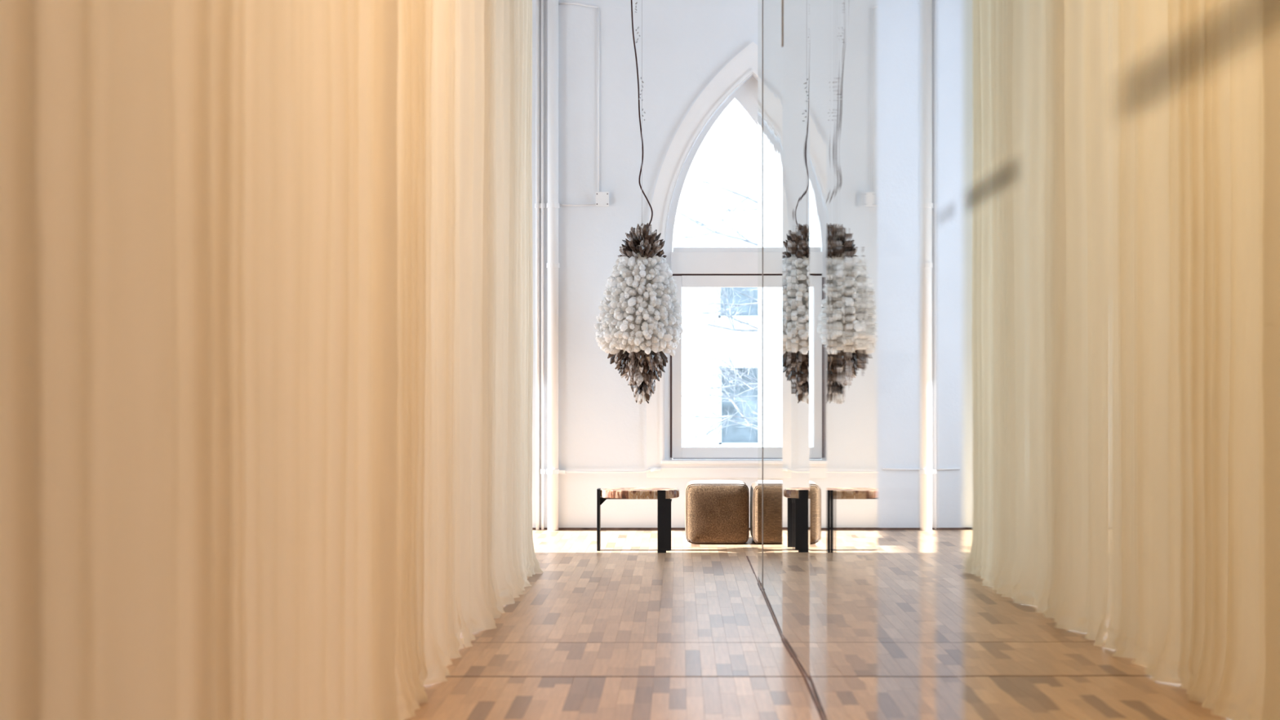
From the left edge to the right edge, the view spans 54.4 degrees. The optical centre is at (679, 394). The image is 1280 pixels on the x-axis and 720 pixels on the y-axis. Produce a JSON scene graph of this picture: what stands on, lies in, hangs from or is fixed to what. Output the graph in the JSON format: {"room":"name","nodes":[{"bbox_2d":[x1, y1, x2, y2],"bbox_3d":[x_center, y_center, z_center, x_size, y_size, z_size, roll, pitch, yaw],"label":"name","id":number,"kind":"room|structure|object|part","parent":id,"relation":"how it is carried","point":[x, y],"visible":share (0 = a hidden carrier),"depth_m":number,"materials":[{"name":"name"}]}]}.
{"room":"curtained hallway","nodes":[
{"label":"curtained hallway","id":0,"kind":"room"},
{"bbox_2d":[404,529,963,719],"bbox_3d":[-0.300,1.270,4.195,7.800,0.200,13.990,0,0,0],"label":"floor","id":1,"kind":"structure","parent":0,"point":[626,629],"depth_m":5.99,"materials":[{"name":"brown wood"}]},
{"bbox_2d":[0,0,399,719],"bbox_3d":[-0.950,-1.222,2.506,0.138,4.776,3.116,0,0,0],"label":"curtain","id":2,"kind":"object","parent":1,"relation":"on","point":[199,339],"visible":1,"depth_m":2.51,"materials":[{"name":"beige fabric"}]},
{"bbox_2d":[395,0,464,719],"bbox_3d":[-1.026,-1.222,4.903,0.167,4.776,1.662,0,0,0],"label":"curtain","id":3,"kind":"object","parent":1,"relation":"on","point":[428,631],"visible":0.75,"depth_m":5.03,"materials":[{"name":"beige fabric"}]},
{"bbox_2d":[455,0,515,647],"bbox_3d":[-1.001,-1.222,6.418,0.182,4.776,1.373,0,0,0],"label":"curtain","id":4,"kind":"object","parent":1,"relation":"on","point":[482,589],"visible":0.98,"depth_m":6.19,"materials":[{"name":"beige fabric"}]},
{"bbox_2d":[502,0,543,598],"bbox_3d":[-0.972,-1.222,7.653,0.160,4.776,1.100,0,0,0],"label":"curtain","id":5,"kind":"object","parent":1,"relation":"on","point":[520,562],"visible":0.95,"depth_m":7.39,"materials":[{"name":"beige fabric"}]},
{"bbox_2d":[596,487,679,552],"bbox_3d":[-0.310,0.939,9.367,0.617,0.462,0.334,0,0,0],"label":"table","id":6,"kind":"object","parent":1,"relation":"on","point":[664,495],"visible":1,"depth_m":9.21,"materials":[{"name":"brown wood"}]},
{"bbox_3d":[-0.608,0.939,9.365,0.021,0.462,0.100,0,0,0],"label":"leg","id":7,"kind":"part","parent":6,"relation":"part of","materials":[{"name":"black metal"}]},
{"bbox_3d":[-0.112,0.939,9.208,0.101,0.462,0.014,0,0,0],"label":"leg","id":8,"kind":"part","parent":6,"relation":"part of","materials":[{"name":"black metal"}]},
{"bbox_2d":[684,480,749,543],"bbox_3d":[0.298,0.931,9.970,0.508,0.477,0.526,0,0,0],"label":"pouf","id":9,"kind":"object","parent":1,"relation":"on","point":[717,511],"visible":1,"depth_m":9.71,"materials":[{"name":"brown fabric"}]},
{"bbox_2d":[750,481,757,543],"bbox_3d":[0.821,0.933,9.910,0.508,0.474,0.527,0,0,0],"label":"pouf","id":10,"kind":"object","parent":1,"relation":"on","point":[753,488],"visible":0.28,"depth_m":9.67,"materials":[{"name":"brown fabric"}]},
{"bbox_2d":[757,0,762,589],"bbox_3d":[0.498,-0.983,7.655,0.010,4.294,0.465,0,0,0],"label":"mirror panel","id":11,"kind":"object","parent":1,"relation":"on","point":[759,2],"visible":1,"depth_m":7.72,"materials":[{"name":"clear glass"}]},
{"bbox_2d":[762,0,782,634],"bbox_3d":[0.498,-0.983,6.713,0.010,4.294,1.440,0,0,0],"label":"mirror panel","id":12,"kind":"object","parent":1,"relation":"on","point":[772,10],"visible":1,"depth_m":6.64,"materials":[{"name":"clear glass"}]},
{"bbox_2d":[746,555,824,719],"bbox_3d":[0.496,1.171,6.600,0.030,0.009,4.800,0,0,0],"label":"trim","id":13,"kind":"structure","parent":1,"relation":"on","point":[748,558],"depth_m":5.57,"materials":[{"name":"grey metal"}]},
{"bbox_2d":[782,0,809,681],"bbox_3d":[0.515,-0.983,5.526,0.006,4.294,0.964,0,0,-2],"label":"mirror panel","id":14,"kind":"object","parent":1,"relation":"on","point":[796,13],"visible":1,"depth_m":5.45,"materials":[{"name":"clear glass"}]},
{"bbox_2d":[809,0,826,719],"bbox_3d":[0.527,-0.983,4.721,0.006,4.294,0.643,0,0,1],"label":"mirror panel","id":15,"kind":"object","parent":1,"relation":"on","point":[818,8],"visible":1,"depth_m":4.72,"materials":[{"name":"clear glass"}]},
{"bbox_2d":[826,0,877,719],"bbox_3d":[0.526,-0.983,3.856,0.006,4.294,1.084,0,0,0],"label":"mirror panel","id":16,"kind":"object","parent":1,"relation":"on","point":[851,24],"visible":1,"depth_m":3.78,"materials":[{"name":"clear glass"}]},
{"bbox_2d":[920,0,935,719],"bbox_3d":[0.517,-0.983,2.575,0.006,4.294,0.164,0,0,0],"label":"mirror panel","id":17,"kind":"object","parent":1,"relation":"on","point":[927,7],"visible":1,"depth_m":2.58,"materials":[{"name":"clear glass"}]},
{"bbox_2d":[963,0,1279,719],"bbox_3d":[0.513,-0.983,1.573,0.017,4.294,1.354,0,0,0],"label":"mirror panel","id":18,"kind":"object","parent":1,"relation":"on","point":[1122,157],"visible":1,"depth_m":1.45,"materials":[{"name":"clear glass"}]},
{"bbox_2d":[531,0,963,528],"bbox_3d":[-0.300,-1.425,10.965,7.800,5.210,0.350,0,0,0],"label":"wall","id":19,"kind":"structure","parent":0,"point":[686,43],"depth_m":10.79,"materials":[{"name":"paint"}]},
{"bbox_2d":[534,0,540,529],"bbox_3d":[-1.228,-1.430,10.770,0.048,5.200,0.048,0,0,0],"label":"pipe","id":20,"kind":"object","parent":19,"relation":"attached to","point":[537,205],"visible":1,"depth_m":10.76,"materials":[{"name":"white metal"}]},
{"bbox_2d":[540,0,545,529],"bbox_3d":[-1.184,-1.430,10.770,0.042,5.200,0.042,0,0,0],"label":"pipe","id":21,"kind":"object","parent":19,"relation":"attached to","point":[542,204],"visible":1,"depth_m":10.76,"materials":[{"name":"white metal"}]},
{"bbox_2d":[546,0,559,530],"bbox_3d":[-1.090,-1.430,10.735,0.112,5.200,0.112,0,0,0],"label":"pipe","id":22,"kind":"object","parent":19,"relation":"attached to","point":[553,205],"visible":1,"depth_m":10.69,"materials":[{"name":"white metal"}]},
{"bbox_2d":[559,204,595,205],"bbox_3d":[-0.887,-1.642,10.778,0.324,0.018,0.013,0,0,0],"label":"conduit","id":23,"kind":"object","parent":19,"relation":"attached to","point":[559,204],"visible":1,"depth_m":10.77,"materials":[{"name":"white"}]},
{"bbox_2d":[558,2,598,8],"bbox_3d":[-0.875,-3.372,10.778,0.348,0.052,0.015,0,0,0],"label":"conduit","id":24,"kind":"object","parent":19,"relation":"attached to","point":[570,3],"visible":1,"depth_m":10.77,"materials":[{"name":"white"}]},
{"bbox_2d":[598,7,599,191],"bbox_3d":[-0.699,-2.554,10.778,0.013,1.598,0.011,0,0,0],"label":"conduit","id":25,"kind":"object","parent":19,"relation":"attached to","point":[598,7],"visible":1,"depth_m":10.77,"materials":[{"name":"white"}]},
{"bbox_2d":[595,191,608,206],"bbox_3d":[-0.665,-1.690,10.764,0.116,0.122,0.052,0,0,0],"label":"junction box","id":26,"kind":"object","parent":19,"relation":"attached to","point":[602,197],"visible":1,"depth_m":10.74,"materials":[{"name":"white paint"}]},
{"bbox_2d":[559,466,661,474],"bbox_3d":[-0.600,0.656,10.756,0.890,0.058,0.067,0,0,0],"label":"conduit","id":27,"kind":"object","parent":19,"relation":"attached to","point":[651,469],"visible":1,"depth_m":10.73,"materials":[{"name":"white"}]},
{"bbox_2d":[646,41,757,478],"bbox_3d":[0.636,-1.166,10.850,1.845,3.774,0.240,0,0,0],"label":"window","id":28,"kind":"structure","parent":19,"relation":"in","point":[691,267],"depth_m":10.86,"materials":[{"name":"white paint"}]},
{"bbox_3d":[0.635,0.583,10.840,1.582,0.028,0.220,0,0,0],"label":"sill","id":29,"kind":"part","parent":28,"relation":"part of","materials":[{"name":"white paint"}]},
{"bbox_3d":[0.485,0.508,10.906,0.932,0.093,0.057,0,0,0],"label":"sash rail","id":30,"kind":"part","parent":28,"relation":"part of","materials":[{"name":"white paint"}]},
{"bbox_3d":[0.485,-0.992,10.906,0.932,0.100,0.057,0,0,0],"label":"sash rail","id":31,"kind":"part","parent":28,"relation":"part of","materials":[{"name":"white paint"}]},
{"bbox_2d":[532,528,963,529],"bbox_3d":[-0.300,1.167,10.783,7.400,0.026,0.014,0,0,0],"label":"baseboard","id":32,"kind":"structure","parent":19,"relation":"attached to","point":[532,528],"depth_m":10.78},
{"bbox_2d":[882,467,919,470],"bbox_3d":[1.933,0.644,10.778,0.347,0.022,0.017,0,0,0],"label":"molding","id":33,"kind":"structure","parent":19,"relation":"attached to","point":[883,468],"depth_m":10.77,"materials":[{"name":"white"}]},
{"bbox_2d":[937,467,959,470],"bbox_3d":[2.330,0.644,10.778,0.199,0.022,0.017,0,0,0],"label":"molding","id":34,"kind":"structure","parent":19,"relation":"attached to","point":[944,468],"depth_m":10.77,"materials":[{"name":"white"}]},
{"bbox_3d":[-0.300,-4.105,4.195,7.800,0.150,13.990,0,0,0],"label":"ceiling","id":35,"kind":"structure","parent":0,"visible":0},
{"bbox_2d":[594,0,683,404],"bbox_3d":[-0.331,-1.976,10.211,0.725,4.108,0.715,0,0,0],"label":"crystal pendant","id":36,"kind":"object","parent":35,"relation":"hanging from","point":[640,319],"visible":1,"depth_m":10.03,"materials":[{"name":"stone"}]},
{"bbox_3d":[-0.322,-2.670,10.205,0.208,2.721,0.022,0,0,0],"label":"cord","id":37,"kind":"part","parent":36,"relation":"part of","materials":[{"name":"grey plastic"}]},
{"label":"outside","id":38,"kind":"structure","parent":0,"visible":0},
{"bbox_3d":[2.000,1.620,25.595,64.000,0.200,28.810,0,0,0],"label":"ground","id":39,"kind":"structure","parent":38,"visible":0},
{"bbox_2d":[671,99,757,459],"bbox_3d":[2.000,-5.155,22.120,28.000,13.350,0.560,0,0,0],"label":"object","id":40,"kind":"structure","parent":39,"relation":"on","point":[729,131],"depth_m":22.00,"materials":[{"name":"grey"}]},
{"bbox_3d":[1.073,-1.800,22.170,0.703,0.864,0.020,0,0,0],"label":"pane","id":41,"kind":"part","parent":40,"relation":"part of","materials":[{"name":"clear glass"}]},
{"bbox_3d":[1.083,0.190,22.170,0.684,1.406,0.020,0,0,0],"label":"pane","id":42,"kind":"part","parent":40,"relation":"part of","materials":[{"name":"clear glass"}]},
{"bbox_2d":[672,106,757,447],"bbox_3d":[0.756,-1.894,18.513,3.385,6.880,2.771,0,0,-5],"label":"bare tree","id":43,"kind":"object","parent":39,"relation":"on","point":[740,379],"visible":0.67,"depth_m":18.35,"materials":[{"name":"grey plant"}]}
]}

